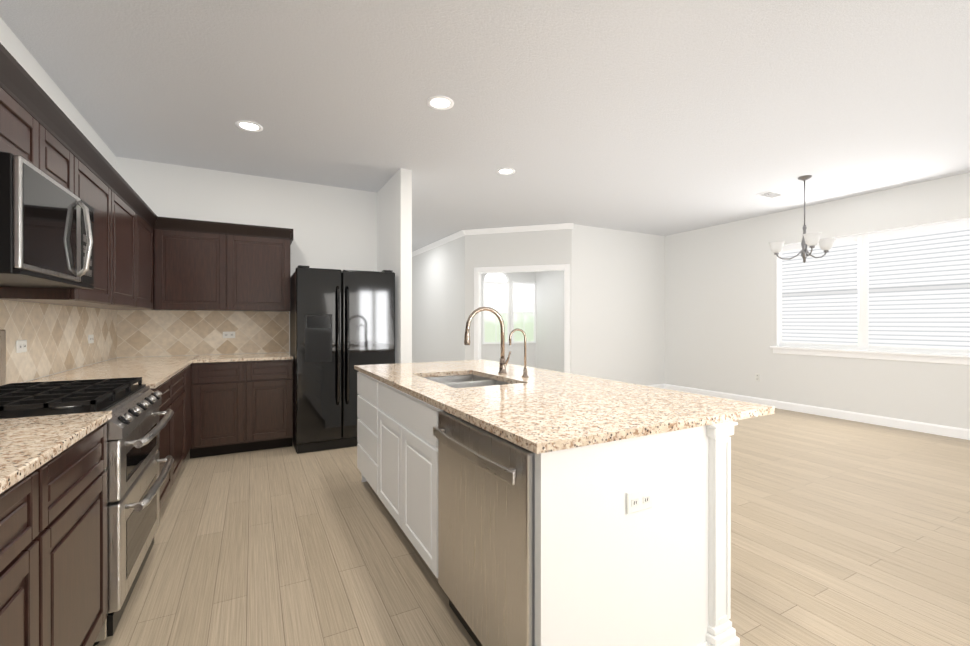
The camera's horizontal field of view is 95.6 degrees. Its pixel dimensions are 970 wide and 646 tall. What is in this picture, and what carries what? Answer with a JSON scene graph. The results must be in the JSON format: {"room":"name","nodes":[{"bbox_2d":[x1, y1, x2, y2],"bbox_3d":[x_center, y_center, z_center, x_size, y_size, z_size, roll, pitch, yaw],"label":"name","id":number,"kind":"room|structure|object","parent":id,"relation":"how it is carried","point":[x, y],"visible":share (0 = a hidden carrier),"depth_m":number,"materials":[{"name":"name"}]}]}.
{"room":"kitchen","nodes":[
{"label":"kitchen","id":0,"kind":"room"},
{"bbox_2d":[0,17,115,382],"bbox_3d":[-1.732,-0.169,0.657,0.120,2.850,8.270,0,0,-28],"label":"wall","id":1,"kind":"structure","parent":0,"point":[15,47],"depth_m":2.85,"materials":[{"name":"white paint"}]},
{"bbox_2d":[0,51,51,177],"bbox_3d":[-2.004,-0.798,1.673,0.339,0.366,0.484,0,0,-28],"label":"upper cabinet","id":2,"kind":"object","parent":1,"relation":"attached to","point":[25,111],"depth_m":1.77,"materials":[{"name":"black wood"}]},
{"bbox_2d":[0,151,93,288],"bbox_3d":[-2.028,-0.393,1.864,0.476,0.432,0.834,0,0,-28],"label":"microwave","id":3,"kind":"object","parent":2,"relation":"attached to","point":[46,231],"visible":1,"depth_m":1.76,"materials":[{"name":"silver"}]},
{"bbox_2d":[0,135,115,306],"bbox_3d":[-2.459,-0.552,2.535,0.339,0.862,0.746,0,0,-28],"label":"upper cabinet","id":4,"kind":"object","parent":1,"relation":"attached to","point":[97,180],"depth_m":2.63,"materials":[{"name":"black wood"}]},
{"bbox_2d":[0,300,119,383],"bbox_3d":[-2.360,0.202,1.984,0.008,0.900,5.100,0,0,-28],"label":"tile backsplash","id":5,"kind":"structure","parent":1,"relation":"attached to","point":[55,336],"depth_m":2.90,"materials":[{"name":"beige tile"}]},
{"bbox_2d":[16,340,26,352],"bbox_3d":[-2.608,0.131,2.475,0.010,0.070,0.115,0,0,-28],"label":"outlet","id":6,"kind":"object","parent":5,"relation":"attached to","point":[21,346],"visible":0.98,"depth_m":2.46,"materials":[{"name":"white plastic"}]},
{"bbox_2d":[88,335,93,343],"bbox_3d":[-3.168,0.129,3.536,0.010,0.070,0.115,0,0,-28],"label":"outlet","id":7,"kind":"object","parent":5,"relation":"attached to","point":[90,338],"visible":1,"depth_m":3.51,"materials":[{"name":"white plastic"}]},
{"bbox_2d":[52,107,79,197],"bbox_3d":[-2.171,-0.799,1.989,0.339,0.366,0.483,0,0,-28],"label":"upper cabinet","id":8,"kind":"object","parent":1,"relation":"attached to","point":[65,137],"depth_m":2.16,"materials":[{"name":"black wood"}]},
{"bbox_2d":[88,175,135,309],"bbox_3d":[-2.761,-0.553,3.108,0.339,0.862,0.811,0,0,-28],"label":"upper cabinet","id":9,"kind":"object","parent":1,"relation":"attached to","point":[125,197],"depth_m":3.21,"materials":[{"name":"black wood"}]},
{"bbox_2d":[136,195,163,309],"bbox_3d":[-3.038,-0.555,3.706,0.408,0.862,0.768,0,0,-28],"label":"upper cabinet","id":10,"kind":"object","parent":1,"relation":"attached to","point":[146,257],"depth_m":3.92,"materials":[{"name":"black wood"}]},
{"bbox_2d":[116,157,375,357],"bbox_3d":[-2.415,-0.180,4.905,2.640,2.850,0.120,0,0,-28],"label":"wall","id":11,"kind":"structure","parent":0,"point":[333,227],"depth_m":4.90,"materials":[{"name":"white paint"}]},
{"bbox_2d":[164,217,235,310],"bbox_3d":[-2.874,-0.556,4.359,0.668,0.862,0.406,0,0,-28],"label":"upper cabinet","id":12,"kind":"object","parent":11,"relation":"attached to","point":[200,256],"depth_m":4.26,"materials":[{"name":"black wood"}]},
{"bbox_2d":[120,310,288,356],"bbox_3d":[-2.865,0.102,4.596,1.495,0.455,0.008,0,0,-28],"label":"tile backsplash","id":13,"kind":"structure","parent":11,"relation":"attached to","point":[142,332],"depth_m":4.55,"materials":[{"name":"beige tile"}]},
{"bbox_2d":[223,332,234,337],"bbox_3d":[-2.716,0.126,4.663,0.115,0.070,0.010,0,0,-28],"label":"outlet","id":14,"kind":"object","parent":13,"relation":"attached to","point":[228,334],"visible":1,"depth_m":4.66,"materials":[{"name":"white plastic"}]},
{"bbox_2d":[236,224,291,311],"bbox_3d":[-2.416,-0.557,4.638,0.646,0.862,0.340,0,0,-28],"label":"upper cabinet","id":15,"kind":"object","parent":11,"relation":"attached to","point":[262,253],"depth_m":4.52,"materials":[{"name":"black wood"}]},
{"bbox_2d":[376,168,411,362],"bbox_3d":[-1.044,-0.180,5.007,0.120,2.850,0.960,0,0,-28],"label":"wall","id":16,"kind":"structure","parent":0,"point":[394,199],"depth_m":4.61,"materials":[{"name":"white paint"}]},
{"bbox_2d":[412,235,464,362],"bbox_3d":[-1.442,-0.192,9.874,0.120,2.850,4.900,0,0,-28],"label":"wall","id":17,"kind":"structure","parent":0,"point":[434,323],"depth_m":8.72,"materials":[{"name":"white paint"}]},
{"bbox_2d":[412,223,572,256],"bbox_3d":[-0.628,-1.577,9.547,1.386,0.078,6.294,0,0,-28],"label":"crown molding","id":18,"kind":"structure","parent":17,"relation":"attached to","point":[461,233],"depth_m":7.59,"materials":[{"name":"white wood"}]},
{"bbox_2d":[0,0,969,251],"bbox_3d":[0.348,-1.656,5.388,8.500,0.100,15.100,0,0,-28],"label":"ceiling","id":19,"kind":"structure","parent":0,"point":[662,117],"depth_m":3.10,"materials":[{"name":"paint"}]},
{"bbox_2d":[235,120,262,131],"bbox_3d":[-1.916,-1.597,3.571,0.196,0.008,0.196,0,0,-28],"label":"recessed light","id":20,"kind":"object","parent":19,"relation":"in","point":[250,126],"visible":1,"depth_m":3.57,"materials":[{"name":"white glass"}]},
{"bbox_2d":[427,96,453,109],"bbox_3d":[-0.324,-1.595,3.190,0.196,0.008,0.196,0,0,-28],"label":"recessed light","id":21,"kind":"object","parent":19,"relation":"in","point":[440,102],"visible":1,"depth_m":3.19,"materials":[{"name":"white"}]},
{"bbox_2d":[497,168,514,174],"bbox_3d":[0.221,-1.599,4.643,0.196,0.008,0.196,0,0,-28],"label":"recessed light","id":22,"kind":"object","parent":19,"relation":"in","point":[505,171],"visible":0.98,"depth_m":4.65,"materials":[{"name":"white"}]},
{"bbox_2d":[756,191,785,197],"bbox_3d":[3.566,-1.601,5.482,0.340,0.009,0.170,0,0,-28],"label":"ceiling vent","id":23,"kind":"object","parent":19,"relation":"in","point":[771,194],"visible":0.98,"depth_m":5.47,"materials":[{"name":"white metal"}]},
{"bbox_2d":[768,175,835,262],"bbox_3d":[3.513,-1.132,4.885,0.624,0.944,0.601,0,0,-28],"label":"chandelier","id":24,"kind":"object","parent":19,"relation":"hanging from","point":[812,240],"visible":1,"depth_m":4.82,"materials":[{"name":"white glass"}]},
{"bbox_2d":[448,247,534,367],"bbox_3d":[0.224,-0.189,8.753,2.020,2.850,0.120,0,0,-28],"label":"wall","id":25,"kind":"structure","parent":0,"point":[491,352],"depth_m":8.85,"materials":[{"name":"white paint"}]},
{"bbox_2d":[482,273,508,343],"bbox_3d":[0.217,-0.322,8.658,0.594,1.466,0.040,0,0,-28],"label":"window","id":26,"kind":"structure","parent":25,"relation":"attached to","point":[495,291],"depth_m":8.65,"materials":[{"name":"white"}]},
{"bbox_2d":[512,282,535,342],"bbox_3d":[0.795,-0.210,8.968,0.560,1.240,0.028,0,0,-28],"label":"rectangular window","id":27,"kind":"structure","parent":25,"relation":"in","point":[524,306],"depth_m":8.97,"materials":[{"name":"white"}]},
{"bbox_2d":[465,229,571,372],"bbox_3d":[0.544,-0.186,7.466,1.838,2.850,0.120,0,0,17],"label":"wall","id":28,"kind":"structure","parent":0,"point":[541,247],"depth_m":7.42,"materials":[{"name":"white paint"}]},
{"bbox_2d":[474,264,569,372],"bbox_3d":[0.611,0.141,7.437,1.633,2.195,0.138,0,0,17],"label":"door frame","id":29,"kind":"structure","parent":28,"relation":"attached to","point":[565,268],"depth_m":7.35,"materials":[{"name":"white wood"}]},
{"bbox_2d":[95,408,969,645],"bbox_3d":[0.348,1.294,5.395,8.500,0.100,15.100,0,0,-28],"label":"floor","id":30,"kind":"structure","parent":0,"point":[844,532],"depth_m":2.41,"materials":[{"name":"brown wood"}]},
{"bbox_2d":[0,454,59,645],"bbox_3d":[-1.319,0.813,0.736,0.657,0.884,0.738,0,0,-28],"label":"base cabinet","id":31,"kind":"object","parent":30,"relation":"on","point":[53,551],"depth_m":1.11,"materials":[{"name":"black wood"}]},
{"bbox_2d":[60,424,106,645],"bbox_3d":[-1.586,0.812,1.242,0.657,0.884,0.669,0,0,-28],"label":"base cabinet","id":32,"kind":"object","parent":30,"relation":"on","point":[83,480],"depth_m":1.46,"materials":[{"name":"black wood"}]},
{"bbox_2d":[0,411,111,493],"bbox_3d":[-1.301,0.355,0.715,0.675,0.029,1.866,0,0,-28],"label":"countertop","id":33,"kind":"structure","parent":32,"relation":"on","point":[28,445],"depth_m":1.30,"materials":[{"name":"stone"}]},
{"bbox_2d":[0,330,173,645],"bbox_3d":[-1.886,0.643,1.941,0.781,1.220,0.832,0,0,-28],"label":"range","id":34,"kind":"object","parent":30,"relation":"on","point":[135,479],"visible":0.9,"depth_m":1.86,"materials":[{"name":"silver metal"}]},
{"bbox_2d":[151,375,175,508],"bbox_3d":[-2.310,0.808,2.613,0.657,0.884,0.735,0,0,-28],"label":"base cabinet","id":35,"kind":"object","parent":30,"relation":"on","point":[167,436],"depth_m":2.91,"materials":[{"name":"black wood"}]},
{"bbox_2d":[176,369,187,476],"bbox_3d":[-2.591,0.807,3.145,0.657,0.884,0.733,0,0,-28],"label":"base cabinet","id":36,"kind":"object","parent":30,"relation":"on","point":[181,435],"depth_m":3.40,"materials":[{"name":"black wood"}]},
{"bbox_2d":[184,363,203,458],"bbox_3d":[-2.810,0.806,3.638,0.731,0.884,0.470,0,0,-28],"label":"base cabinet","id":37,"kind":"object","parent":30,"relation":"on","point":[193,373],"depth_m":3.98,"materials":[{"name":"black wood"}]},
{"bbox_2d":[204,361,255,456],"bbox_3d":[-2.595,0.804,4.366,0.516,0.884,0.658,0,0,-28],"label":"base cabinet","id":38,"kind":"object","parent":30,"relation":"on","point":[229,387],"depth_m":4.12,"materials":[{"name":"black wood"}]},
{"bbox_2d":[23,355,199,388],"bbox_3d":[-2.687,0.349,3.340,0.675,0.029,2.376,0,0,-28],"label":"countertop","id":39,"kind":"structure","parent":38,"relation":"on","point":[154,371],"depth_m":3.10,"materials":[{"name":"stone"}]},
{"bbox_2d":[256,359,292,450],"bbox_3d":[-2.271,0.804,4.537,0.485,0.884,0.658,0,0,-28],"label":"base cabinet","id":40,"kind":"object","parent":30,"relation":"on","point":[274,378],"depth_m":4.29,"materials":[{"name":"black wood"}]},
{"bbox_2d":[196,352,292,362],"bbox_3d":[-2.413,0.346,4.450,0.817,0.029,0.671,0,0,-28],"label":"countertop","id":41,"kind":"structure","parent":40,"relation":"on","point":[254,356],"depth_m":4.26,"materials":[{"name":"stone"}]},
{"bbox_2d":[290,265,394,453],"bbox_3d":[-1.544,0.348,4.720,0.955,1.795,0.923,0,0,-28],"label":"refrigerator","id":42,"kind":"object","parent":30,"relation":"on","point":[342,323],"visible":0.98,"depth_m":4.31,"materials":[{"name":"black metal"}]},
{"bbox_2d":[357,372,372,488],"bbox_3d":[-0.458,0.807,3.321,0.860,0.884,0.733,0,0,-28],"label":"base cabinet","id":43,"kind":"object","parent":30,"relation":"on","point":[364,382],"depth_m":3.16,"materials":[{"name":"white wood"}]},
{"bbox_2d":[354,359,774,453],"bbox_3d":[0.070,0.350,2.621,1.160,0.029,2.522,0,0,-28],"label":"countertop","id":44,"kind":"structure","parent":43,"relation":"on","point":[538,411],"depth_m":1.82,"materials":[{"name":"stone"}]},
{"bbox_2d":[423,374,510,387],"bbox_3d":[-0.120,0.489,2.692,0.500,0.243,0.770,0,0,-28],"label":"sink basin","id":45,"kind":"object","parent":44,"relation":"in","point":[462,381],"visible":0.1,"depth_m":2.96,"materials":[{"name":"silver metal"}]},
{"bbox_2d":[464,306,510,373],"bbox_3d":[0.016,0.113,2.830,0.309,0.442,0.100,0,0,-28],"label":"faucet","id":46,"kind":"object","parent":44,"relation":"on","point":[503,364],"visible":1,"depth_m":2.87,"materials":[{"name":"silver metal"}]},
{"bbox_2d":[509,328,528,376],"bbox_3d":[0.208,0.184,2.706,0.139,0.301,0.044,0,0,-28],"label":"filter faucet","id":47,"kind":"object","parent":44,"relation":"on","point":[525,374],"visible":1,"depth_m":2.72,"materials":[{"name":"silver metal"}]},
{"bbox_2d":[373,378,428,566],"bbox_3d":[-0.076,0.808,2.599,0.860,0.884,1.064,0,0,-28],"label":"base cabinet","id":48,"kind":"object","parent":30,"relation":"on","point":[400,419],"depth_m":2.36,"materials":[{"name":"white wood"}]},
{"bbox_2d":[429,404,736,645],"bbox_3d":[0.339,0.810,1.813,0.860,0.884,0.850,0,0,-28],"label":"base cabinet","id":49,"kind":"object","parent":30,"relation":"on","point":[609,571],"depth_m":1.46,"materials":[{"name":"white wood"}]},
{"bbox_2d":[433,411,534,645],"bbox_3d":[0.204,0.814,1.736,0.650,0.869,0.708,0,0,-28],"label":"dishwasher","id":50,"kind":"object","parent":49,"relation":"in","point":[486,530],"visible":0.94,"depth_m":1.51,"materials":[{"name":"silver metal"}]},
{"bbox_2d":[627,487,651,513],"bbox_3d":[0.509,0.584,1.446,0.115,0.070,0.010,0,0,-28],"label":"outlet","id":51,"kind":"object","parent":49,"relation":"attached to","point":[639,500],"visible":1,"depth_m":1.44,"materials":[{"name":"white plastic"}]},
{"bbox_2d":[535,271,563,371],"bbox_3d":[1.512,-0.188,8.347,0.120,2.850,1.800,0,0,-28],"label":"wall","id":52,"kind":"structure","parent":0,"point":[549,349],"depth_m":8.67,"materials":[{"name":"white paint"}]},
{"bbox_2d":[571,224,664,385],"bbox_3d":[2.412,-0.187,7.736,2.340,2.850,0.120,0,0,-28],"label":"wall","id":53,"kind":"structure","parent":0,"point":[618,305],"depth_m":7.62,"materials":[{"name":"white paint"}]},
{"bbox_2d":[665,172,969,429],"bbox_3d":[5.337,-0.179,4.531,0.160,2.850,8.520,0,0,-28],"label":"wall","id":54,"kind":"structure","parent":0,"point":[720,306],"depth_m":6.43,"materials":[{"name":"white paint"}]},
{"bbox_2d":[755,373,759,380],"bbox_3d":[4.121,0.821,6.651,0.010,0.115,0.070,0,0,-28],"label":"outlet","id":55,"kind":"object","parent":54,"relation":"attached to","point":[757,376],"visible":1,"depth_m":6.65,"materials":[{"name":"white plastic"}]},
{"bbox_2d":[663,384,969,439],"bbox_3d":[5.288,1.191,4.441,0.014,0.110,8.400,0,0,-28],"label":"baseboard","id":56,"kind":"structure","parent":54,"relation":"attached to","point":[955,432],"depth_m":5.66,"materials":[{"name":"white wood"}]},
{"bbox_2d":[770,218,969,364],"bbox_3d":[4.762,-0.342,5.539,0.195,1.571,2.140,0,0,-28],"label":"dining room window","id":57,"kind":"structure","parent":54,"relation":"in","point":[903,290],"depth_m":5.37,"materials":[{"name":"white"}]}
]}

